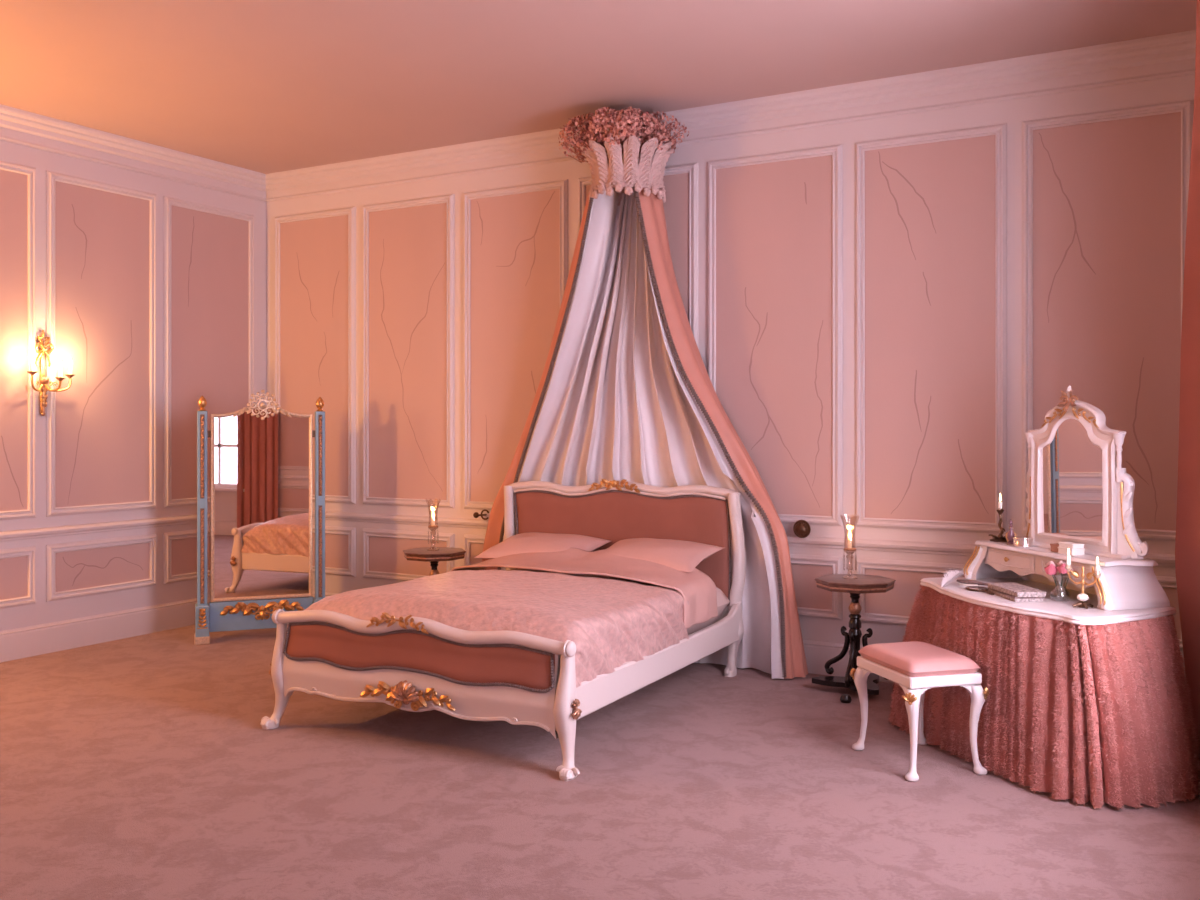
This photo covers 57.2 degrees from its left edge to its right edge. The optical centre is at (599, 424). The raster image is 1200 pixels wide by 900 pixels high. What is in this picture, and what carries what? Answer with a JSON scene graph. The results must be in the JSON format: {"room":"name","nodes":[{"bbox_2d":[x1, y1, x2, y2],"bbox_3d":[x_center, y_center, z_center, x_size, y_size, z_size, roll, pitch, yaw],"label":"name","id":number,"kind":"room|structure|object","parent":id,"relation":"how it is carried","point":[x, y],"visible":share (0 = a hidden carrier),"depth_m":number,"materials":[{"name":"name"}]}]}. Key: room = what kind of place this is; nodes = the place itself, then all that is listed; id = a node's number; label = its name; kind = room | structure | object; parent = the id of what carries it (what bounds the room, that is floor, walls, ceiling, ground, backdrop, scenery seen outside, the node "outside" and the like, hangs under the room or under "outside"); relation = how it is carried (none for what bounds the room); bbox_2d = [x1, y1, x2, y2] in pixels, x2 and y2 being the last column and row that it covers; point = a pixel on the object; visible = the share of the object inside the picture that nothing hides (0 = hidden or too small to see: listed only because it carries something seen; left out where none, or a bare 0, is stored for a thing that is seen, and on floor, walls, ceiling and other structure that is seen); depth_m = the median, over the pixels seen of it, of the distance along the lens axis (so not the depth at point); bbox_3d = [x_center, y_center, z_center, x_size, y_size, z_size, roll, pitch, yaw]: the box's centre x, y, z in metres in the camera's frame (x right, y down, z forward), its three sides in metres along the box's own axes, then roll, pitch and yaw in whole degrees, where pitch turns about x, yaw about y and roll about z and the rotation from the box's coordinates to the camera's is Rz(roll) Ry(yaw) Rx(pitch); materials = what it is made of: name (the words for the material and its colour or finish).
{"room":"historic interior","nodes":[
{"label":"historic interior","id":0,"kind":"room"},
{"bbox_2d":[0,140,265,630],"bbox_3d":[-4.858,-0.263,5.720,0.229,3.625,8.100,0,0,29],"label":"wall","id":1,"kind":"structure","parent":0,"point":[153,288],"depth_m":7.93,"materials":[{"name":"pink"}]},
{"bbox_2d":[27,330,74,415],"bbox_3d":[-3.694,-0.353,7.408,0.320,0.584,0.182,0,0,-37],"label":"wall sconce","id":2,"kind":"object","parent":1,"relation":"attached to","point":[43,380],"visible":1,"depth_m":7.42,"materials":[{"name":"gold metal"}]},
{"bbox_2d":[0,596,210,661],"bbox_3d":[-4.774,1.450,5.672,0.022,0.200,8.100,0,0,29],"label":"baseboard","id":3,"kind":"structure","parent":1,"relation":"attached to","point":[18,643],"depth_m":7.78,"materials":[{"name":"white"}]},
{"bbox_2d":[0,513,210,541],"bbox_3d":[-4.768,0.730,5.669,0.036,0.070,8.100,0,0,29],"label":"trim","id":4,"kind":"structure","parent":1,"relation":"attached to","point":[21,534],"depth_m":7.79,"materials":[{"name":"white"}]},
{"bbox_2d":[0,104,265,201],"bbox_3d":[-4.748,-1.970,5.657,0.082,0.210,8.100,0,0,29],"label":"trim","id":5,"kind":"structure","parent":1,"relation":"attached to","point":[17,126],"depth_m":7.98,"materials":[{"name":"white"}]},
{"bbox_2d":[0,0,1196,173],"bbox_3d":[-1.669,-2.125,3.923,7.550,0.100,8.500,0,0,29],"label":"ceiling","id":6,"kind":"structure","parent":0,"point":[262,86],"depth_m":6.16,"materials":[{"name":"paint"}]},
{"bbox_2d":[1175,0,1199,766],"bbox_3d":[2.458,-0.254,4.455,0.250,3.583,0.648,0,0,29],"label":"window curtain","id":7,"kind":"object","parent":6,"relation":"hanging from","point":[1187,540],"visible":0.94,"depth_m":4.76,"materials":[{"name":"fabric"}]},
{"bbox_2d":[0,625,1199,899],"bbox_3d":[-1.669,1.600,3.923,7.550,0.100,8.500,0,0,29],"label":"floor","id":8,"kind":"structure","parent":0,"point":[141,767],"depth_m":4.53,"materials":[{"name":"carpet"}]},
{"bbox_2d":[194,390,324,644],"bbox_3d":[-2.452,0.647,7.978,0.919,1.806,0.191,0,0,-21],"label":"mirror","id":9,"kind":"object","parent":8,"relation":"on","point":[261,455],"visible":0.97,"depth_m":7.93,"materials":[{"name":"blue paint"}]},
{"bbox_2d":[214,408,308,597],"bbox_3d":[-2.443,0.557,7.958,0.656,1.357,0.012,0,0,-21],"label":"mirror glass","id":10,"kind":"object","parent":9,"relation":"on","point":[261,455],"depth_m":7.95,"materials":[{"name":"white"}]},
{"bbox_2d":[403,547,465,575],"bbox_3d":[-1.198,1.220,7.797,0.506,0.660,0.528,0,0,29],"label":"side table","id":11,"kind":"object","parent":8,"relation":"on","point":[444,553],"visible":0.27,"depth_m":7.68,"materials":[{"name":"brown wood"}]},
{"bbox_2d":[425,499,440,550],"bbox_3d":[-1.185,0.706,7.817,0.104,0.367,0.104,0,0,23],"label":"candle holder","id":12,"kind":"object","parent":11,"relation":"on","point":[432,526],"visible":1,"depth_m":7.81,"materials":[{"name":"clear glass"}]},
{"bbox_2d":[260,479,745,780],"bbox_3d":[-0.384,0.953,6.245,1.871,1.195,2.388,0,0,28],"label":"bed","id":13,"kind":"object","parent":8,"relation":"on","point":[411,663],"visible":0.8,"depth_m":5.47,"materials":[{"name":"white paint"}]},
{"bbox_2d":[305,570,688,687],"bbox_3d":[-0.533,1.022,5.960,1.778,0.347,1.477,0,0,29],"label":"quilt","id":14,"kind":"object","parent":13,"relation":"on","point":[611,623],"visible":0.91,"depth_m":5.55,"materials":[{"name":"pink fabric"}]},
{"bbox_2d":[450,548,717,628],"bbox_3d":[-0.176,0.954,6.647,1.684,0.363,0.617,0,0,29],"label":"sheet","id":15,"kind":"object","parent":14,"relation":"on","point":[696,587],"visible":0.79,"depth_m":6.46,"materials":[{"name":"pink fabric"}]},
{"bbox_2d":[474,532,610,558],"bbox_3d":[-0.370,0.798,7.187,0.756,0.163,0.498,0,0,27],"label":"pillow","id":16,"kind":"object","parent":13,"relation":"on","point":[530,542],"visible":0.62,"depth_m":7.10,"materials":[{"name":"pink fabric"}]},
{"bbox_2d":[607,538,723,572],"bbox_3d":[0.328,0.798,6.816,0.756,0.164,0.498,0,0,29],"label":"pillow","id":17,"kind":"object","parent":13,"relation":"on","point":[684,556],"visible":0.77,"depth_m":6.69,"materials":[{"name":"pink fabric"}]},
{"bbox_2d":[812,574,895,702],"bbox_3d":[1.455,1.220,6.354,0.506,0.660,0.528,0,0,29],"label":"side table","id":18,"kind":"object","parent":8,"relation":"on","point":[862,584],"visible":0.81,"depth_m":6.33,"materials":[{"name":"brown wood"}]},
{"bbox_2d":[840,515,859,578],"bbox_3d":[1.450,0.706,6.383,0.106,0.367,0.106,0,0,44],"label":"lamp","id":19,"kind":"object","parent":18,"relation":"on","point":[849,548],"visible":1,"depth_m":6.37,"materials":[{"name":"clear glass"}]},
{"bbox_2d":[850,641,988,781],"bbox_3d":[1.463,1.292,5.075,0.429,0.516,0.553,0,0,-16],"label":"stool","id":20,"kind":"object","parent":8,"relation":"on","point":[917,667],"visible":1,"depth_m":4.89,"materials":[{"name":"white wood"}]},
{"bbox_2d":[888,386,1199,808],"bbox_3d":[1.994,0.683,5.150,0.760,1.731,1.563,0,0,-16],"label":"table","id":21,"kind":"object","parent":8,"relation":"on","point":[1077,706],"visible":0.82,"depth_m":4.74,"materials":[{"name":"pink fabric"}]},
{"bbox_2d":[940,569,965,587],"bbox_3d":[1.748,0.747,5.431,0.132,0.070,0.374,0,0,18],"label":"feather quill","id":22,"kind":"object","parent":21,"relation":"on","point":[952,574],"visible":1,"depth_m":5.44,"materials":[{"name":"white"}]},
{"bbox_2d":[957,579,987,585],"bbox_3d":[1.833,0.770,5.331,0.222,0.028,0.056,0,0,43],"label":"brush","id":23,"kind":"object","parent":21,"relation":"on","point":[962,582],"visible":0.89,"depth_m":5.34,"materials":[{"name":"silver"}]},
{"bbox_2d":[966,586,993,594],"bbox_3d":[1.799,0.778,5.178,0.104,0.016,0.227,0,0,-7],"label":"mirror","id":24,"kind":"object","parent":21,"relation":"on","point":[971,588],"visible":0.99,"depth_m":5.20,"materials":[{"name":"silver metal"}]},
{"bbox_2d":[989,494,1006,541],"bbox_3d":[2.015,0.464,5.532,0.112,0.242,0.110,0,0,-16],"label":"candlestick","id":25,"kind":"object","parent":21,"relation":"on","point":[1000,538],"visible":0.95,"depth_m":5.52,"materials":[{"name":"brown metal"}]},
{"bbox_2d":[996,502,1003,514],"bbox_3d":[2.014,0.420,5.535,0.038,0.069,0.038,0,0,29],"label":"candle","id":26,"kind":"object","parent":25,"relation":"on","point":[1000,510],"depth_m":5.53,"materials":[{"name":"white wax"}]},
{"bbox_2d":[1007,520,1014,543],"bbox_3d":[2.022,0.523,5.412,0.036,0.122,0.036,0,0,-16],"label":"perfume bottle","id":27,"kind":"object","parent":21,"relation":"on","point":[1010,535],"visible":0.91,"depth_m":5.40,"materials":[{"name":"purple glass"}]},
{"bbox_2d":[1005,527,1016,541],"bbox_3d":[2.040,0.538,5.459,0.056,0.092,0.056,0,0,-16],"label":"perfume bottle","id":28,"kind":"object","parent":21,"relation":"on","point":[1009,527],"visible":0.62,"depth_m":5.45,"materials":[{"name":"orange glass"}]},
{"bbox_2d":[988,588,1043,601],"bbox_3d":[1.897,0.774,5.024,0.136,0.022,0.294,0,0,-3],"label":"patterned box","id":29,"kind":"object","parent":21,"relation":"on","point":[1001,594],"visible":0.64,"depth_m":4.88,"materials":[{"name":"paper"}]},
{"bbox_2d":[987,583,1045,596],"bbox_3d":[1.899,0.751,5.019,0.136,0.022,0.294,0,0,-6],"label":"patterned box","id":30,"kind":"object","parent":29,"relation":"on","point":[1015,589],"visible":1,"depth_m":4.95,"materials":[{"name":"paper"}]},
{"bbox_2d":[1013,536,1032,546],"bbox_3d":[2.038,0.561,5.299,0.096,0.047,0.096,0,0,-16],"label":"trinket box","id":31,"kind":"object","parent":21,"relation":"on","point":[1018,541],"visible":1,"depth_m":5.26,"materials":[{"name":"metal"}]},
{"bbox_2d":[1050,543,1058,551],"bbox_3d":[2.124,0.567,5.067,0.064,0.036,0.074,0,0,-19],"label":"wooden box","id":32,"kind":"object","parent":21,"relation":"on","point":[1054,546],"visible":0.48,"depth_m":5.07,"materials":[{"name":"brown wood"}]},
{"bbox_2d":[1050,573,1070,600],"bbox_3d":[2.063,0.726,4.931,0.088,0.116,0.088,0,0,-16],"label":"glass vase","id":33,"kind":"object","parent":21,"relation":"on","point":[1052,591],"visible":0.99,"depth_m":4.92,"materials":[{"name":"clear glass"}]},
{"bbox_2d":[1044,564,1058,595],"bbox_3d":[2.025,0.695,4.934,0.060,0.140,0.060,0,0,-16],"label":"rose","id":34,"kind":"object","parent":33,"relation":"in","point":[1050,569],"visible":1,"depth_m":4.92,"materials":[{"name":"pink plant"}]},
{"bbox_2d":[1045,561,1058,593],"bbox_3d":[2.045,0.690,4.975,0.060,0.149,0.053,0,0,28],"label":"rose","id":35,"kind":"object","parent":33,"relation":"in","point":[1050,562],"visible":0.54,"depth_m":4.97,"materials":[{"name":"pink plant"}]},
{"bbox_2d":[1056,560,1065,594],"bbox_3d":[2.077,0.684,4.941,0.050,0.160,0.051,0,0,-16],"label":"rose","id":36,"kind":"object","parent":33,"relation":"in","point":[1060,562],"visible":0.53,"depth_m":4.93,"materials":[{"name":"pink plant"}]},
{"bbox_2d":[1057,564,1066,593],"bbox_3d":[2.060,0.691,4.888,0.054,0.148,0.054,0,0,-43],"label":"rose","id":37,"kind":"object","parent":33,"relation":"in","point":[1061,569],"visible":0.72,"depth_m":4.88,"materials":[{"name":"pink plant"}]},
{"bbox_2d":[975,540,1157,566],"bbox_3d":[2.165,0.596,5.167,0.314,0.021,0.997,0,0,-16],"label":"shelf","id":38,"kind":"object","parent":21,"relation":"attached to","point":[1041,551],"depth_m":4.95,"materials":[{"name":"white paint"}]},
{"bbox_2d":[1058,547,1084,555],"bbox_3d":[2.132,0.570,4.976,0.069,0.030,0.104,0,0,-13],"label":"box","id":39,"kind":"object","parent":21,"relation":"on","point":[1062,550],"visible":0.9,"depth_m":4.93,"materials":[{"name":"white paper"}]},
{"bbox_2d":[1058,542,1083,548],"bbox_3d":[2.132,0.544,4.976,0.064,0.020,0.098,0,0,-16],"label":"box","id":40,"kind":"object","parent":39,"relation":"on","point":[1072,545],"visible":1,"depth_m":4.95,"materials":[{"name":"white paper"}]},
{"bbox_2d":[1041,419,1102,539],"bbox_3d":[2.184,0.243,5.088,0.012,0.544,0.396,0,0,-20],"label":"mirror glass","id":41,"kind":"object","parent":21,"relation":"attached to","point":[1071,449],"depth_m":5.08,"materials":[{"name":"white"}]},
{"bbox_2d":[1064,548,1100,608],"bbox_3d":[2.077,0.660,4.732,0.068,0.252,0.158,0,0,-43],"label":"candelabrum","id":42,"kind":"object","parent":21,"relation":"on","point":[1082,597],"visible":1,"depth_m":4.72,"materials":[{"name":"brown metal"}]},
{"bbox_2d":[1064,564,1072,571],"bbox_3d":[2.034,0.622,4.777,0.033,0.032,0.034,0,0,-43],"label":"candle cup","id":43,"kind":"object","parent":42,"relation":"on","point":[1068,567],"depth_m":4.77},
{"bbox_2d":[1066,555,1070,564],"bbox_3d":[2.034,0.591,4.777,0.019,0.050,0.019,0,0,-43],"label":"candle","id":44,"kind":"object","parent":42,"relation":"on","point":[1068,558],"depth_m":4.77,"materials":[{"name":"white wax"}]},
{"bbox_2d":[1094,571,1100,577],"bbox_3d":[2.120,0.636,4.687,0.033,0.032,0.034,0,0,-43],"label":"candle cup","id":45,"kind":"object","parent":42,"relation":"on","point":[1097,574],"depth_m":4.68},
{"bbox_2d":[1095,564,1099,570],"bbox_3d":[2.120,0.611,4.687,0.019,0.040,0.019,0,0,-43],"label":"candle","id":46,"kind":"object","parent":42,"relation":"on","point":[1097,566],"depth_m":4.68,"materials":[{"name":"white wax"}]},
{"bbox_2d":[266,74,1194,671],"bbox_3d":[0.361,-0.263,7.526,7.550,3.625,0.229,0,0,29],"label":"wall","id":47,"kind":"structure","parent":0,"point":[882,312],"depth_m":6.79,"materials":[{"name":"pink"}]},
{"bbox_2d":[473,509,488,519],"bbox_3d":[-0.871,0.655,8.046,0.106,0.079,0.100,0,0,-19],"label":"curtain holdback","id":48,"kind":"object","parent":47,"relation":"attached to","point":[476,514],"visible":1,"depth_m":8.04,"materials":[{"name":"brown metal"}]},
{"bbox_2d":[579,136,674,205],"bbox_3d":[0.175,-1.627,7.165,0.635,0.356,0.610,0,0,29],"label":"crown","id":49,"kind":"object","parent":47,"relation":"attached to","point":[612,175],"depth_m":6.98,"materials":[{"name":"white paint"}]},
{"bbox_2d":[558,106,688,162],"bbox_3d":[0.124,-1.884,7.116,0.880,0.326,0.646,0,0,29],"label":"dried flowers","id":50,"kind":"object","parent":49,"relation":"on","point":[596,128],"visible":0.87,"depth_m":7.00,"materials":[{"name":"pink plant"}]},
{"bbox_2d":[482,187,807,678],"bbox_3d":[0.122,-0.006,7.265,2.514,3.088,0.397,0,0,29],"label":"drape","id":51,"kind":"object","parent":49,"relation":"hanging from","point":[625,390],"visible":0.66,"depth_m":7.31,"materials":[{"name":"pink fabric"}]},
{"bbox_2d":[266,30,1195,201],"bbox_3d":[0.299,-1.970,7.415,7.150,0.210,0.082,0,0,29],"label":"trim","id":52,"kind":"structure","parent":47,"relation":"attached to","point":[1173,54],"depth_m":6.79,"materials":[{"name":"white wood"}]},
{"bbox_2d":[312,510,1174,567],"bbox_3d":[0.310,0.730,7.435,7.150,0.070,0.036,0,0,29],"label":"trim","id":53,"kind":"structure","parent":47,"relation":"attached to","point":[1163,560],"depth_m":6.80,"materials":[{"name":"white"}]},
{"bbox_2d":[312,591,1185,682],"bbox_3d":[0.313,1.450,7.441,7.150,0.200,0.022,0,0,29],"label":"baseboard","id":54,"kind":"structure","parent":47,"relation":"attached to","point":[817,653],"depth_m":6.83,"materials":[{"name":"white wood"}]},
{"bbox_2d":[793,520,810,537],"bbox_3d":[1.267,0.645,6.852,0.114,0.114,0.114,0,0,29],"label":"curtain holdback","id":55,"kind":"object","parent":47,"relation":"attached to","point":[801,528],"visible":1,"depth_m":6.81,"materials":[{"name":"brown metal"}]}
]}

